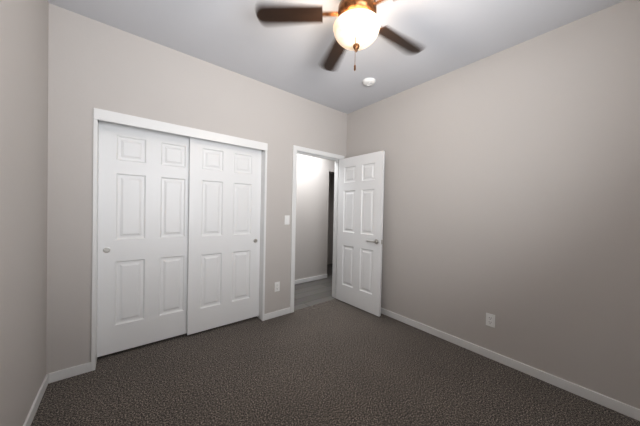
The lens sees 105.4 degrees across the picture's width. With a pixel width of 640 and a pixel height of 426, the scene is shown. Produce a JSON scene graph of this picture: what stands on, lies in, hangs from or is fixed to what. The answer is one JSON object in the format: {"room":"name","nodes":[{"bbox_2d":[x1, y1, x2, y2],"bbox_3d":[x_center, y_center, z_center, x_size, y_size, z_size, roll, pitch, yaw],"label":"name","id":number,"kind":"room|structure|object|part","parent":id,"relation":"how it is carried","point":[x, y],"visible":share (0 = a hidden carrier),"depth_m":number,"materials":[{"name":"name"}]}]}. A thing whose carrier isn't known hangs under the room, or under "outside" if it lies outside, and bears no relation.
{"room":"empty bedroom","nodes":[
{"label":"empty bedroom","id":0,"kind":"room"},
{"bbox_2d":[0,0,48,425],"bbox_3d":[-1.046,-0.094,0.523,0.120,2.740,3.310,1,1,-39],"label":"wall","id":1,"kind":"structure","parent":0,"point":[24,32],"depth_m":1.33,"materials":[{"name":"beige paint"}]},
{"bbox_2d":[23,373,51,425],"bbox_3d":[-1.021,1.240,0.583,0.016,0.072,3.070,1,1,-39],"label":"baseboard","id":2,"kind":"structure","parent":1,"relation":"attached to","point":[48,378],"depth_m":1.56,"materials":[{"name":"white wood"}]},
{"bbox_2d":[46,3,346,373],"bbox_3d":[-0.830,-0.117,2.747,3.010,2.740,0.120,1,1,-39],"label":"wall","id":3,"kind":"structure","parent":0,"point":[92,64],"depth_m":2.00,"materials":[{"name":"beige paint"}]},
{"bbox_2d":[91,108,267,370],"bbox_3d":[-1.270,0.217,2.449,1.477,2.060,0.226,1,1,-39],"label":"trim","id":4,"kind":"structure","parent":3,"relation":"attached to","point":[120,118],"depth_m":2.11,"materials":[{"name":"white wood"}]},
{"bbox_2d":[274,282,279,291],"bbox_3d":[-0.518,0.892,2.947,0.070,0.114,0.008,1,1,-39],"label":"electrical outlet","id":5,"kind":"object","parent":3,"relation":"attached to","point":[277,287],"visible":1,"depth_m":2.94,"materials":[{"name":"white plastic"}]},
{"bbox_2d":[264,307,289,320],"bbox_3d":[-0.515,1.221,2.955,0.351,0.072,0.013,1,1,-39],"label":"baseboard","id":6,"kind":"structure","parent":3,"relation":"attached to","point":[281,312],"depth_m":2.94,"materials":[{"name":"white wood"}]},
{"bbox_2d":[285,215,289,224],"bbox_3d":[-0.405,0.086,3.013,0.070,0.114,0.010,1,1,-39],"label":"light switch","id":7,"kind":"object","parent":3,"relation":"attached to","point":[287,219],"visible":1,"depth_m":3.01,"materials":[{"name":"white plastic"}]},
{"bbox_2d":[290,145,343,312],"bbox_3d":[-0.053,0.208,3.384,0.889,2.107,0.152,1,1,-39],"label":"door frame","id":8,"kind":"structure","parent":3,"relation":"attached to","point":[294,183],"depth_m":3.21,"materials":[{"name":"white wood"}]},
{"bbox_2d":[336,151,384,316],"bbox_3d":[0.492,0.247,3.256,0.089,2.030,0.762,1,1,-40],"label":"bedroom door","id":9,"kind":"structure","parent":3,"relation":"in","point":[360,224],"depth_m":3.22,"materials":[{"name":"white wood"}]},
{"bbox_3d":[0.654,0.353,3.033,0.054,0.064,0.147,1,1,-40],"label":"bedroom door handle","id":10,"kind":"part","parent":9,"relation":"part of","materials":[{"name":"silver metal"}]},
{"bbox_2d":[294,264,335,310],"bbox_3d":[0.201,1.282,4.746,3.450,0.056,1.830,1,1,-39],"label":"floor","id":11,"kind":"structure","parent":0,"point":[310,293],"depth_m":3.87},
{"bbox_2d":[295,154,334,279],"bbox_3d":[0.180,0.028,4.789,3.450,2.440,0.120,1,1,-39],"label":"wall","id":12,"kind":"structure","parent":0,"point":[314,217],"depth_m":4.46,"materials":[{"name":"beige paint"}]},
{"bbox_2d":[295,274,326,283],"bbox_3d":[0.197,1.214,4.752,3.250,0.072,0.013,1,1,-39],"label":"baseboard","id":13,"kind":"structure","parent":12,"relation":"attached to","point":[299,281],"depth_m":4.45,"materials":[{"name":"white wood"}]},
{"bbox_2d":[31,299,639,425],"bbox_3d":[-0.068,1.311,1.785,3.250,0.060,3.980,1,1,-39],"label":"floor","id":14,"kind":"structure","parent":0,"point":[335,362],"depth_m":1.82,"materials":[{"name":"carpet"}]},
{"bbox_2d":[48,0,624,113],"bbox_3d":[0.201,-1.500,1.489,3.250,0.100,3.310,1,1,-39],"label":"ceiling","id":15,"kind":"structure","parent":0,"point":[239,37],"depth_m":2.00,"materials":[{"name":"paint"}]},
{"bbox_2d":[256,0,422,70],"bbox_3d":[0.269,-1.153,1.534,1.188,0.593,1.211,1,1,-39],"label":"ceiling fan","id":16,"kind":"object","parent":15,"relation":"hanging from","point":[357,26],"visible":1,"depth_m":1.51,"materials":[{"name":"brown wood"}]},
{"bbox_3d":[-0.194,-1.249,1.536,0.420,0.006,0.128,1,-11,2],"label":"blade","id":17,"kind":"part","parent":16,"relation":"part of","materials":[{"name":"brown wood"}]},
{"bbox_3d":[0.114,-1.248,1.929,0.128,0.006,0.420,13,-3,-16],"label":"blade","id":18,"kind":"part","parent":16,"relation":"part of","materials":[{"name":"brown wood"}]},
{"bbox_3d":[0.213,-1.003,1.468,0.012,0.293,0.012,1,1,-39],"label":"chain","id":19,"kind":"part","parent":16,"relation":"part of","materials":[{"name":"brown metal"}]},
{"bbox_3d":[0.228,-1.104,1.522,0.294,0.112,0.294,1,1,-39],"label":"lamp shade","id":20,"kind":"part","parent":16,"relation":"part of","materials":[{"name":"white glass"}]},
{"bbox_3d":[0.583,-1.236,1.758,0.420,0.006,0.128,1,13,-34],"label":"blade","id":21,"kind":"part","parent":16,"relation":"part of","materials":[{"name":"brown wood"}]},
{"bbox_3d":[0.565,-1.230,1.258,0.420,0.006,0.128,2,13,38],"label":"blade","id":22,"kind":"part","parent":16,"relation":"part of","materials":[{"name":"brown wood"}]},
{"bbox_2d":[363,78,374,85],"bbox_3d":[0.541,-1.440,2.692,0.140,0.036,0.140,1,1,-39],"label":"smoke detector","id":23,"kind":"object","parent":15,"relation":"attached to","point":[368,81],"visible":0.98,"depth_m":2.66,"materials":[{"name":"white plastic"}]},
{"bbox_2d":[346,0,639,408],"bbox_3d":[1.389,-0.068,2.490,0.120,2.740,3.310,1,1,-39],"label":"wall","id":24,"kind":"structure","parent":0,"point":[511,202],"depth_m":1.99,"materials":[{"name":"beige paint"}]},
{"bbox_2d":[486,313,494,327],"bbox_3d":[1.534,0.965,2.194,0.008,0.114,0.070,1,1,-39],"label":"electrical outlet","id":25,"kind":"object","parent":24,"relation":"attached to","point":[490,320],"visible":1,"depth_m":2.19,"materials":[{"name":"white plastic"}]},
{"bbox_2d":[381,308,639,420],"bbox_3d":[1.299,1.265,2.456,0.040,0.072,3.070,1,1,-39],"label":"baseboard","id":26,"kind":"structure","parent":24,"relation":"attached to","point":[602,400],"depth_m":1.96,"materials":[{"name":"white wood"}]},
{"bbox_3d":[-1.274,-0.804,2.468,1.429,0.003,0.105,1,1,-39],"label":"track","id":27,"kind":"object","parent":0,"visible":0},
{"bbox_2d":[97,120,189,356],"bbox_3d":[-1.571,0.210,2.287,0.760,2.015,0.035,1,1,-39],"label":"closet door","id":28,"kind":"structure","parent":27,"relation":"hanging from","point":[143,201],"depth_m":2.22,"materials":[{"name":"white wood"}]},
{"bbox_2d":[103,247,110,252],"bbox_3d":[-1.812,0.315,2.071,0.048,0.048,0.003,1,1,-39],"label":"door knob","id":29,"kind":"object","parent":28,"relation":"attached to","point":[106,249],"visible":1,"depth_m":2.07,"materials":[{"name":"grey metal"}]},
{"bbox_2d":[187,137,261,334],"bbox_3d":[-1.018,0.216,2.673,0.760,2.015,0.035,1,1,-39],"label":"closet door","id":30,"kind":"structure","parent":27,"relation":"hanging from","point":[224,229],"depth_m":2.63,"materials":[{"name":"white wood"}]}
]}

